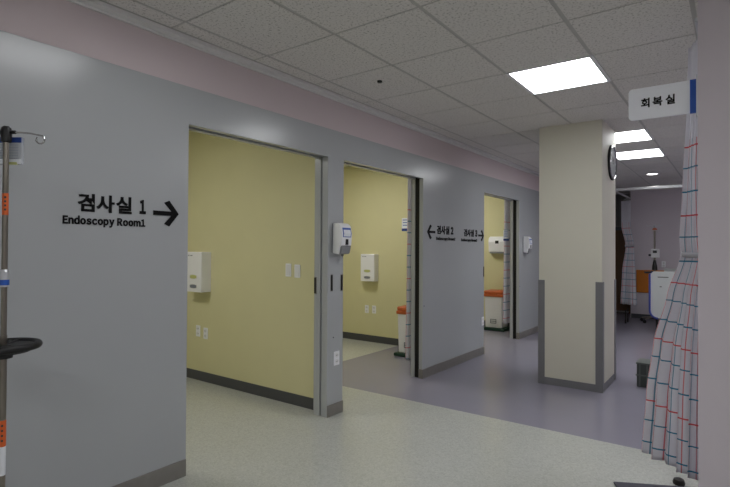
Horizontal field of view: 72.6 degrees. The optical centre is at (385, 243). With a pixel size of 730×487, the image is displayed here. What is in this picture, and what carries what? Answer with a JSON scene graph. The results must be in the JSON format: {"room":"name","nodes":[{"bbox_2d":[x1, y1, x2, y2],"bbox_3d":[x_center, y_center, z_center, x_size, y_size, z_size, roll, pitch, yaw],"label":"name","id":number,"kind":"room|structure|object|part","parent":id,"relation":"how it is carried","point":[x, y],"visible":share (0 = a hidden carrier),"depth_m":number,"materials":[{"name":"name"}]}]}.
{"room":"hospital corridor","nodes":[
{"label":"hospital corridor","id":0,"kind":"room"},
{"bbox_2d":[187,131,314,397],"bbox_3d":[-1.858,0.108,5.306,3.248,2.715,0.100,0,-1,35],"label":"wall","id":1,"kind":"structure","parent":0,"point":[252,207],"depth_m":4.84,"materials":[{"name":"yellow paint"}]},
{"bbox_2d":[196,325,199,336],"bbox_3d":[-2.016,0.942,5.338,0.072,0.120,0.010,0,-1,35],"label":"wall outlet","id":2,"kind":"object","parent":1,"relation":"attached to","point":[197,326],"visible":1,"depth_m":5.33,"materials":[{"name":"white plastic"}]},
{"bbox_2d":[187,252,210,292],"bbox_3d":[-1.980,0.302,5.253,0.265,0.420,0.126,0,-1,35],"label":"dispenser","id":3,"kind":"object","parent":1,"relation":"attached to","point":[199,263],"visible":0.95,"depth_m":5.19,"materials":[{"name":"white plastic"}]},
{"bbox_2d":[203,328,207,338],"bbox_3d":[-1.908,0.955,5.261,0.072,0.120,0.010,0,-1,35],"label":"wall outlet","id":4,"kind":"object","parent":1,"relation":"attached to","point":[205,330],"visible":1,"depth_m":5.26,"materials":[{"name":"white plastic"}]},
{"bbox_2d":[186,368,312,409],"bbox_3d":[-1.896,1.415,5.247,3.248,0.100,0.010,0,-1,35],"label":"baseboard","id":5,"kind":"structure","parent":1,"relation":"attached to","point":[290,398],"depth_m":4.81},
{"bbox_2d":[285,263,290,276],"bbox_3d":[-0.893,0.245,4.555,0.072,0.120,0.012,0,-1,35],"label":"light switch","id":6,"kind":"object","parent":1,"relation":"attached to","point":[288,265],"visible":1,"depth_m":4.55,"materials":[{"name":"white plastic"}]},
{"bbox_2d":[294,264,299,277],"bbox_3d":[-0.799,0.252,4.488,0.072,0.120,0.012,0,-1,35],"label":"light switch","id":7,"kind":"object","parent":1,"relation":"attached to","point":[296,267],"visible":1,"depth_m":4.49,"materials":[{"name":"white plastic"}]},
{"bbox_2d":[0,0,538,486],"bbox_3d":[0.586,0.125,5.765,0.218,2.716,15.100,0,-1,35],"label":"wall","id":8,"kind":"structure","parent":0,"point":[115,95],"depth_m":2.86,"materials":[{"name":"grey paint"}]},
{"bbox_2d":[62,194,178,227],"bbox_3d":[-1.457,-0.172,2.789,0.004,0.176,0.642,0,-1,35],"label":"door sign","id":9,"kind":"object","parent":8,"relation":"attached to","point":[173,213],"visible":1,"depth_m":2.75,"materials":[{"name":"black plastic"}]},
{"bbox_2d":[112,459,185,486],"bbox_3d":[-2.488,1.366,1.320,0.010,0.105,4.323,0,-1,35],"label":"baseboard","id":10,"kind":"structure","parent":8,"relation":"attached to","point":[172,472],"depth_m":2.94,"materials":[{"name":"rubber"}]},
{"bbox_3d":[0.654,-1.215,5.737,0.069,0.035,15.100,0,-1,35],"label":"cornice","id":11,"kind":"part","parent":8,"relation":"part of","materials":[{"name":"paint"}]},
{"bbox_2d":[314,277,316,293],"bbox_3d":[-0.601,0.360,4.240,0.028,0.144,0.009,0,-1,35],"label":"door pull","id":12,"kind":"object","parent":8,"relation":"attached to","point":[315,278],"visible":1,"depth_m":4.24,"materials":[{"name":"metal"}]},
{"bbox_2d":[330,274,332,290],"bbox_3d":[-0.455,0.336,4.205,0.009,0.144,0.028,0,-1,35],"label":"door pull","id":13,"kind":"object","parent":8,"relation":"attached to","point":[331,286],"visible":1,"depth_m":4.20,"materials":[{"name":"metal"}]},
{"bbox_2d":[327,400,342,417],"bbox_3d":[-0.431,1.412,4.236,0.010,0.098,0.202,0,-1,35],"label":"baseboard","id":14,"kind":"structure","parent":8,"relation":"attached to","point":[333,409],"depth_m":4.22,"materials":[{"name":"rubber"}]},
{"bbox_2d":[334,351,338,365],"bbox_3d":[-0.420,0.983,4.252,0.010,0.120,0.072,0,-1,35],"label":"wall outlet","id":15,"kind":"object","parent":8,"relation":"attached to","point":[336,353],"visible":1,"depth_m":4.24,"materials":[{"name":"white plastic"}]},
{"bbox_2d":[340,274,342,290],"bbox_3d":[-0.380,0.342,4.311,0.009,0.144,0.028,0,-1,35],"label":"door pull","id":16,"kind":"object","parent":8,"relation":"attached to","point":[341,288],"visible":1,"depth_m":4.31,"materials":[{"name":"metal"}]},
{"bbox_2d":[332,223,351,255],"bbox_3d":[-0.370,-0.031,4.234,0.116,0.280,0.140,0,-1,35],"label":"dispenser","id":17,"kind":"object","parent":8,"relation":"attached to","point":[341,232],"visible":1,"depth_m":4.19,"materials":[{"name":"grey plastic"}]},
{"bbox_3d":[-0.344,0.054,4.215,0.040,0.075,0.116,0,-1,35],"label":"push lever","id":18,"kind":"part","parent":17,"relation":"part of","materials":[{"name":"grey plastic"}]},
{"bbox_3d":[-0.325,-0.085,4.204,0.009,0.057,0.090,0,-1,35],"label":"printed panel","id":19,"kind":"part","parent":17,"relation":"part of","materials":[{"name":"white paper"}]},
{"bbox_2d":[415,178,419,376],"bbox_3d":[0.614,0.380,5.858,0.050,2.202,0.924,0,-1,35],"label":"door","id":20,"kind":"structure","parent":8,"relation":"in","point":[417,179],"depth_m":5.48,"materials":[{"name":"grey paint"}]},
{"bbox_2d":[427,225,454,240],"bbox_3d":[0.655,-0.116,5.783,0.004,0.180,0.672,0,-1,35],"label":"door sign","id":21,"kind":"object","parent":8,"relation":"attached to","point":[430,226],"visible":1,"depth_m":5.78,"materials":[{"name":"black plastic"}]},
{"bbox_2d":[418,346,483,378],"bbox_3d":[0.850,1.438,6.090,0.055,0.100,1.625,0,-1,35],"label":"baseboard","id":22,"kind":"structure","parent":8,"relation":"attached to","point":[439,367],"depth_m":5.92,"materials":[{"name":"rubber"}]},
{"bbox_2d":[461,229,483,241],"bbox_3d":[1.137,-0.097,6.466,0.004,0.171,0.677,0,-1,35],"label":"door sign","id":23,"kind":"object","parent":8,"relation":"attached to","point":[469,232],"visible":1,"depth_m":6.43,"materials":[{"name":"black plastic"}]},
{"bbox_2d":[513,200,515,338],"bbox_3d":[2.316,0.415,8.272,0.050,2.202,0.924,0,-1,35],"label":"door","id":24,"kind":"structure","parent":8,"relation":"in","point":[514,201],"depth_m":7.90,"materials":[{"name":"grey paint"}]},
{"bbox_2d":[516,326,537,338],"bbox_3d":[3.518,1.494,9.873,0.055,0.100,4.975,0,-1,35],"label":"baseboard","id":25,"kind":"structure","parent":8,"relation":"attached to","point":[533,330],"depth_m":8.09,"materials":[{"name":"metal"}]},
{"bbox_2d":[523,236,531,253],"bbox_3d":[2.290,0.032,8.004,0.116,0.280,0.140,0,-1,35],"label":"dispenser","id":26,"kind":"object","parent":8,"relation":"attached to","point":[527,241],"visible":1,"depth_m":7.95,"materials":[{"name":"grey plastic"}]},
{"bbox_2d":[343,166,407,338],"bbox_3d":[-0.209,0.143,7.644,3.248,2.715,0.120,0,-1,35],"label":"wall","id":27,"kind":"structure","parent":0,"point":[375,204],"depth_m":7.53,"materials":[{"name":"yellow paint"}]},
{"bbox_2d":[365,305,368,312],"bbox_3d":[-0.289,1.008,7.608,0.072,0.120,0.010,0,-1,35],"label":"wall outlet","id":28,"kind":"object","parent":27,"relation":"attached to","point":[366,306],"visible":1,"depth_m":7.60,"materials":[{"name":"white plastic"}]},
{"bbox_2d":[361,254,377,281],"bbox_3d":[-0.245,0.369,7.521,0.255,0.410,0.122,0,-1,35],"label":"dispenser","id":29,"kind":"object","parent":27,"relation":"attached to","point":[369,262],"visible":1,"depth_m":7.46,"materials":[{"name":"white plastic"}]},
{"bbox_2d":[343,332,398,345],"bbox_3d":[-0.253,1.450,7.577,3.248,0.100,0.010,0,-1,35],"label":"baseboard","id":30,"kind":"structure","parent":27,"relation":"attached to","point":[363,337],"depth_m":7.55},
{"bbox_2d":[372,305,375,313],"bbox_3d":[-0.176,1.005,7.529,0.072,0.120,0.010,0,-1,35],"label":"wall outlet","id":31,"kind":"object","parent":27,"relation":"attached to","point":[373,307],"visible":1,"depth_m":7.52,"materials":[{"name":"white plastic"}]},
{"bbox_2d":[402,218,406,230],"bbox_3d":[0.286,-0.272,7.227,0.120,0.190,0.005,0,-1,35],"label":"card","id":32,"kind":"object","parent":27,"relation":"attached to","point":[404,220],"visible":0.64,"depth_m":7.23,"materials":[{"name":"white paper"}]},
{"bbox_2d":[100,0,697,193],"bbox_3d":[1.364,-1.259,5.237,8.600,0.050,15.100,0,-1,35],"label":"ceiling","id":33,"kind":"structure","parent":0,"point":[441,66],"depth_m":3.28,"materials":[{"name":"tile"}]},
{"bbox_2d":[505,55,610,94],"bbox_3d":[1.306,-1.255,3.741,0.614,0.016,0.614,0,-1,35],"label":"recessed light","id":34,"kind":"object","parent":33,"relation":"in","point":[582,71],"visible":1,"depth_m":3.71,"materials":[{"name":"white plastic"}]},
{"bbox_2d":[615,128,653,143],"bbox_3d":[2.717,-1.225,5.742,0.614,0.016,0.614,0,-1,35],"label":"recessed light","id":35,"kind":"object","parent":33,"relation":"in","point":[641,134],"visible":0.56,"depth_m":5.68,"materials":[{"name":"white plastic"}]},
{"bbox_2d":[616,148,665,159],"bbox_3d":[3.423,-1.210,6.742,0.614,0.016,0.614,0,-1,35],"label":"recessed light","id":36,"kind":"object","parent":33,"relation":"in","point":[656,152],"visible":0.73,"depth_m":6.74,"materials":[{"name":"white plastic"}]},
{"bbox_2d":[615,184,681,198],"bbox_3d":[5.269,-1.048,9.259,1.615,0.241,1.820,0,-1,35],"label":"rail","id":37,"kind":"object","parent":33,"relation":"hanging from","point":[679,185],"visible":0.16,"depth_m":8.67,"materials":[{"name":"metal"}]},
{"bbox_2d":[621,198,636,305],"bbox_3d":[4.935,0.161,10.105,0.123,2.178,0.375,1,-1,-22],"label":"curtain","id":38,"kind":"object","parent":37,"relation":"hanging from","point":[628,287],"visible":1,"depth_m":10.10,"materials":[{"name":"white fabric"}]},
{"bbox_2d":[695,17,697,37],"bbox_3d":[3.526,-1.164,5.283,0.024,0.117,6.650,0,-1,35],"label":"rail","id":39,"kind":"object","parent":33,"relation":"hanging from","point":[696,18],"visible":0.1,"depth_m":2.60,"materials":[{"name":"metal"}]},
{"bbox_2d":[642,38,697,479],"bbox_3d":[1.684,0.074,2.809,0.136,2.438,0.563,0,-1,-17],"label":"curtain","id":40,"kind":"object","parent":39,"relation":"hanging from","point":[670,429],"visible":0.51,"depth_m":2.80,"materials":[{"name":"fabric"}]},
{"bbox_3d":[0.567,-1.030,6.053,0.024,0.397,1.200,0,-1,35],"label":"rail","id":41,"kind":"object","parent":33,"relation":"hanging from","visible":0},
{"bbox_2d":[405,179,411,359],"bbox_3d":[0.331,0.255,5.712,0.043,2.146,0.265,0,-1,42],"label":"curtain","id":42,"kind":"object","parent":41,"relation":"hanging from","point":[408,284],"visible":0.21,"depth_m":5.62,"materials":[{"name":"white fabric"}]},
{"bbox_3d":[2.138,-0.997,8.328,0.024,0.397,0.850,0,-1,35],"label":"rail","id":43,"kind":"object","parent":33,"relation":"hanging from","visible":0},
{"bbox_2d":[503,200,509,323],"bbox_3d":[2.002,0.260,8.130,0.043,2.086,0.265,0,-1,42],"label":"curtain","id":44,"kind":"object","parent":43,"relation":"hanging from","point":[506,274],"visible":0.74,"depth_m":8.09,"materials":[{"name":"white fabric"}]},
{"bbox_2d":[160,313,698,486],"bbox_3d":[1.350,1.511,5.206,8.600,0.060,15.100,0,-1,35],"label":"floor","id":45,"kind":"structure","parent":0,"point":[487,419],"depth_m":3.89,"materials":[{"name":"grey laminate"}]},
{"bbox_2d":[0,126,44,486],"bbox_3d":[-1.522,0.479,2.008,0.616,1.904,0.608,0,-1,35],"label":"stand","id":46,"kind":"object","parent":45,"relation":"on","point":[9,347],"visible":1,"depth_m":2.00,"materials":[{"name":"silver metal"}]},
{"bbox_2d":[0,126,23,164],"bbox_3d":[-1.545,-0.402,2.043,0.112,0.158,0.015,0,-1,0],"label":"card","id":47,"kind":"object","parent":46,"relation":"hanging from","point":[12,161],"visible":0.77,"depth_m":2.04,"materials":[{"name":"white paper"}]},
{"bbox_3d":[-1.545,-0.336,2.042,0.098,0.022,0.014,0,-1,0],"label":"panel","id":48,"kind":"part","parent":47,"relation":"part of","materials":[{"name":"white paper"}]},
{"bbox_2d":[0,341,32,356],"bbox_3d":[-1.540,0.426,2.000,0.212,0.030,0.212,0,-1,35],"label":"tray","id":49,"kind":"object","parent":46,"relation":"on","point":[3,344],"depth_m":1.98,"materials":[{"name":"black plastic"}]},
{"bbox_2d":[394,351,404,356],"bbox_3d":[0.363,1.469,6.600,0.400,0.045,0.340,0,-1,35],"label":"tray","id":50,"kind":"object","parent":45,"relation":"on","point":[399,353],"depth_m":6.53,"materials":[{"name":"green plastic"}]},
{"bbox_2d":[394,305,405,356],"bbox_3d":[0.365,1.164,6.604,0.400,0.655,0.340,0,-1,35],"label":"waste bin","id":51,"kind":"object","parent":45,"relation":"on","point":[401,310],"visible":0.28,"depth_m":6.54,"materials":[{"name":"white plastic"}]},
{"bbox_3d":[0.366,0.887,6.607,0.340,0.100,0.314,0,-1,35],"label":"lid","id":52,"kind":"part","parent":51,"relation":"part of","materials":[{"name":"orange plastic"}]},
{"bbox_2d":[484,289,509,331],"bbox_3d":[1.962,1.177,8.781,0.424,0.694,0.360,0,-1,35],"label":"waste bin","id":53,"kind":"object","parent":45,"relation":"on","point":[493,297],"visible":0.75,"depth_m":8.65,"materials":[{"name":"white plastic"}]},
{"bbox_3d":[1.963,0.883,8.784,0.360,0.106,0.333,0,-1,35],"label":"lid","id":54,"kind":"part","parent":53,"relation":"part of","materials":[{"name":"orange plastic"}]},
{"bbox_2d":[484,326,509,331],"bbox_3d":[1.960,1.500,8.778,0.424,0.048,0.360,0,-1,35],"label":"tray","id":55,"kind":"object","parent":45,"relation":"on","point":[492,328],"depth_m":8.63,"materials":[{"name":"green plastic"}]},
{"bbox_2d":[616,309,628,323],"bbox_3d":[4.587,1.113,9.745,0.300,0.871,0.310,0,-1,35],"label":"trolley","id":56,"kind":"object","parent":45,"relation":"on","point":[625,312],"visible":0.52,"depth_m":9.70,"materials":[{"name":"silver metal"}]},
{"bbox_2d":[616,310,628,313],"bbox_3d":[4.586,1.346,9.742,0.300,0.025,0.280,0,-1,35],"label":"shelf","id":57,"kind":"object","parent":56,"relation":"attached to","point":[617,311],"depth_m":9.67,"materials":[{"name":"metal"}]},
{"bbox_2d":[615,227,630,313],"bbox_3d":[5.265,0.605,11.402,1.020,1.930,0.442,0,-1,35],"label":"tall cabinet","id":58,"kind":"object","parent":45,"relation":"on","point":[620,247],"visible":0.02,"depth_m":11.17,"materials":[{"name":"brown wood"}]},
{"bbox_2d":[636,358,650,387],"bbox_3d":[2.813,1.362,5.155,0.356,0.252,0.256,0,-1,35],"label":"waste bin","id":59,"kind":"object","parent":45,"relation":"on","point":[643,365],"visible":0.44,"depth_m":5.13,"materials":[{"name":"grey plastic"}]},
{"bbox_2d":[614,481,684,486],"bbox_3d":[1.673,1.447,2.629,0.693,0.014,0.671,0,-1,9],"label":"floor mat","id":60,"kind":"object","parent":45,"relation":"on","point":[617,484],"visible":1,"depth_m":2.96,"materials":[{"name":"rubber"}]},
{"bbox_2d":[640,224,662,322],"bbox_3d":[5.277,0.593,9.734,0.540,1.918,0.516,0,-1,35],"label":"stand","id":61,"kind":"object","parent":45,"relation":"on","point":[654,254],"visible":0.69,"depth_m":9.68,"materials":[{"name":"silver metal"}]},
{"bbox_2d":[644,268,675,328],"bbox_3d":[5.338,1.008,8.932,0.974,1.071,2.046,0,-1,35],"label":"hospital bed","id":62,"kind":"object","parent":45,"relation":"on","point":[659,282],"visible":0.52,"depth_m":8.29,"materials":[{"name":"white plastic"}]},
{"bbox_2d":[672,477,684,485],"bbox_3d":[1.776,1.440,3.009,0.068,0.038,0.068,0,-1,35],"label":"door stop","id":63,"kind":"object","parent":45,"relation":"on","point":[678,481],"visible":0.98,"depth_m":2.99,"materials":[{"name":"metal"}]},
{"bbox_2d":[484,195,509,322],"bbox_3d":[1.251,0.173,9.713,3.248,2.715,0.120,0,-1,35],"label":"wall","id":64,"kind":"structure","parent":0,"point":[493,207],"depth_m":9.13,"materials":[{"name":"yellow paint"}]},
{"bbox_2d":[488,236,503,253],"bbox_3d":[2.042,0.031,9.003,0.340,0.308,0.132,0,-1,35],"label":"dispenser","id":65,"kind":"object","parent":64,"relation":"attached to","point":[496,244],"visible":0.61,"depth_m":8.97,"materials":[{"name":"white plastic"}]},
{"bbox_2d":[503,230,508,240],"bbox_3d":[1.949,-0.124,8.035,0.090,0.170,0.006,0,-1,-3],"label":"card","id":66,"kind":"object","parent":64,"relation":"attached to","point":[505,232],"visible":1,"depth_m":8.03,"materials":[{"name":"white paper"}]},
{"bbox_2d":[538,119,615,392],"bbox_3d":[2.082,0.127,5.381,0.643,2.719,0.672,0,-1,35],"label":"column","id":67,"kind":"structure","parent":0,"point":[577,281],"depth_m":5.11,"materials":[{"name":"beige paint"}]},
{"bbox_3d":[2.075,1.449,5.366,0.639,0.075,0.668,0,-1,35],"label":"skirting","id":68,"kind":"part","parent":67,"relation":"part of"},
{"bbox_2d":[608,145,616,179],"bbox_3d":[2.415,-0.858,5.285,0.029,0.376,0.376,0,-1,35],"label":"wall clock","id":69,"kind":"object","parent":67,"relation":"attached to","point":[612,156],"visible":1,"depth_m":5.27,"materials":[{"name":"black plastic"}]},
{"bbox_2d":[615,194,630,226],"bbox_3d":[7.064,0.211,10.495,5.352,2.715,0.100,0,-1,35],"label":"wall","id":70,"kind":"structure","parent":0,"point":[618,198],"depth_m":11.60,"materials":[{"name":"grey paint"}]},
{"bbox_2d":[631,188,681,314],"bbox_3d":[6.903,0.197,9.275,4.210,2.715,0.120,0,-1,35],"label":"wall","id":71,"kind":"structure","parent":0,"point":[649,207],"depth_m":10.20,"materials":[{"name":"paint"}]},
{"bbox_2d":[631,313,653,318],"bbox_3d":[6.863,1.509,9.205,4.200,0.090,0.011,0,-1,35],"label":"baseboard","id":72,"kind":"structure","parent":71,"relation":"attached to","point":[633,315],"depth_m":10.33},
{"bbox_2d":[636,270,663,292],"bbox_3d":[5.574,0.787,10.112,0.850,0.470,0.025,0,-1,35],"label":"board","id":73,"kind":"object","parent":71,"relation":"attached to","point":[642,279],"visible":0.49,"depth_m":10.28,"materials":[{"name":"orange wood"}]},
{"bbox_2d":[698,0,729,486],"bbox_3d":[2.604,0.091,1.742,2.550,2.715,0.150,0,-1,35],"label":"wall","id":74,"kind":"structure","parent":0,"point":[713,15],"depth_m":2.38,"materials":[{"name":"paint"}]},
{"bbox_2d":[629,74,697,120],"bbox_3d":[1.437,-0.738,2.577,0.320,0.210,0.024,0,-1,35],"label":"flag sign","id":75,"kind":"object","parent":74,"relation":"attached to","point":[678,98],"visible":0.99,"depth_m":2.56,"materials":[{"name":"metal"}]}
]}

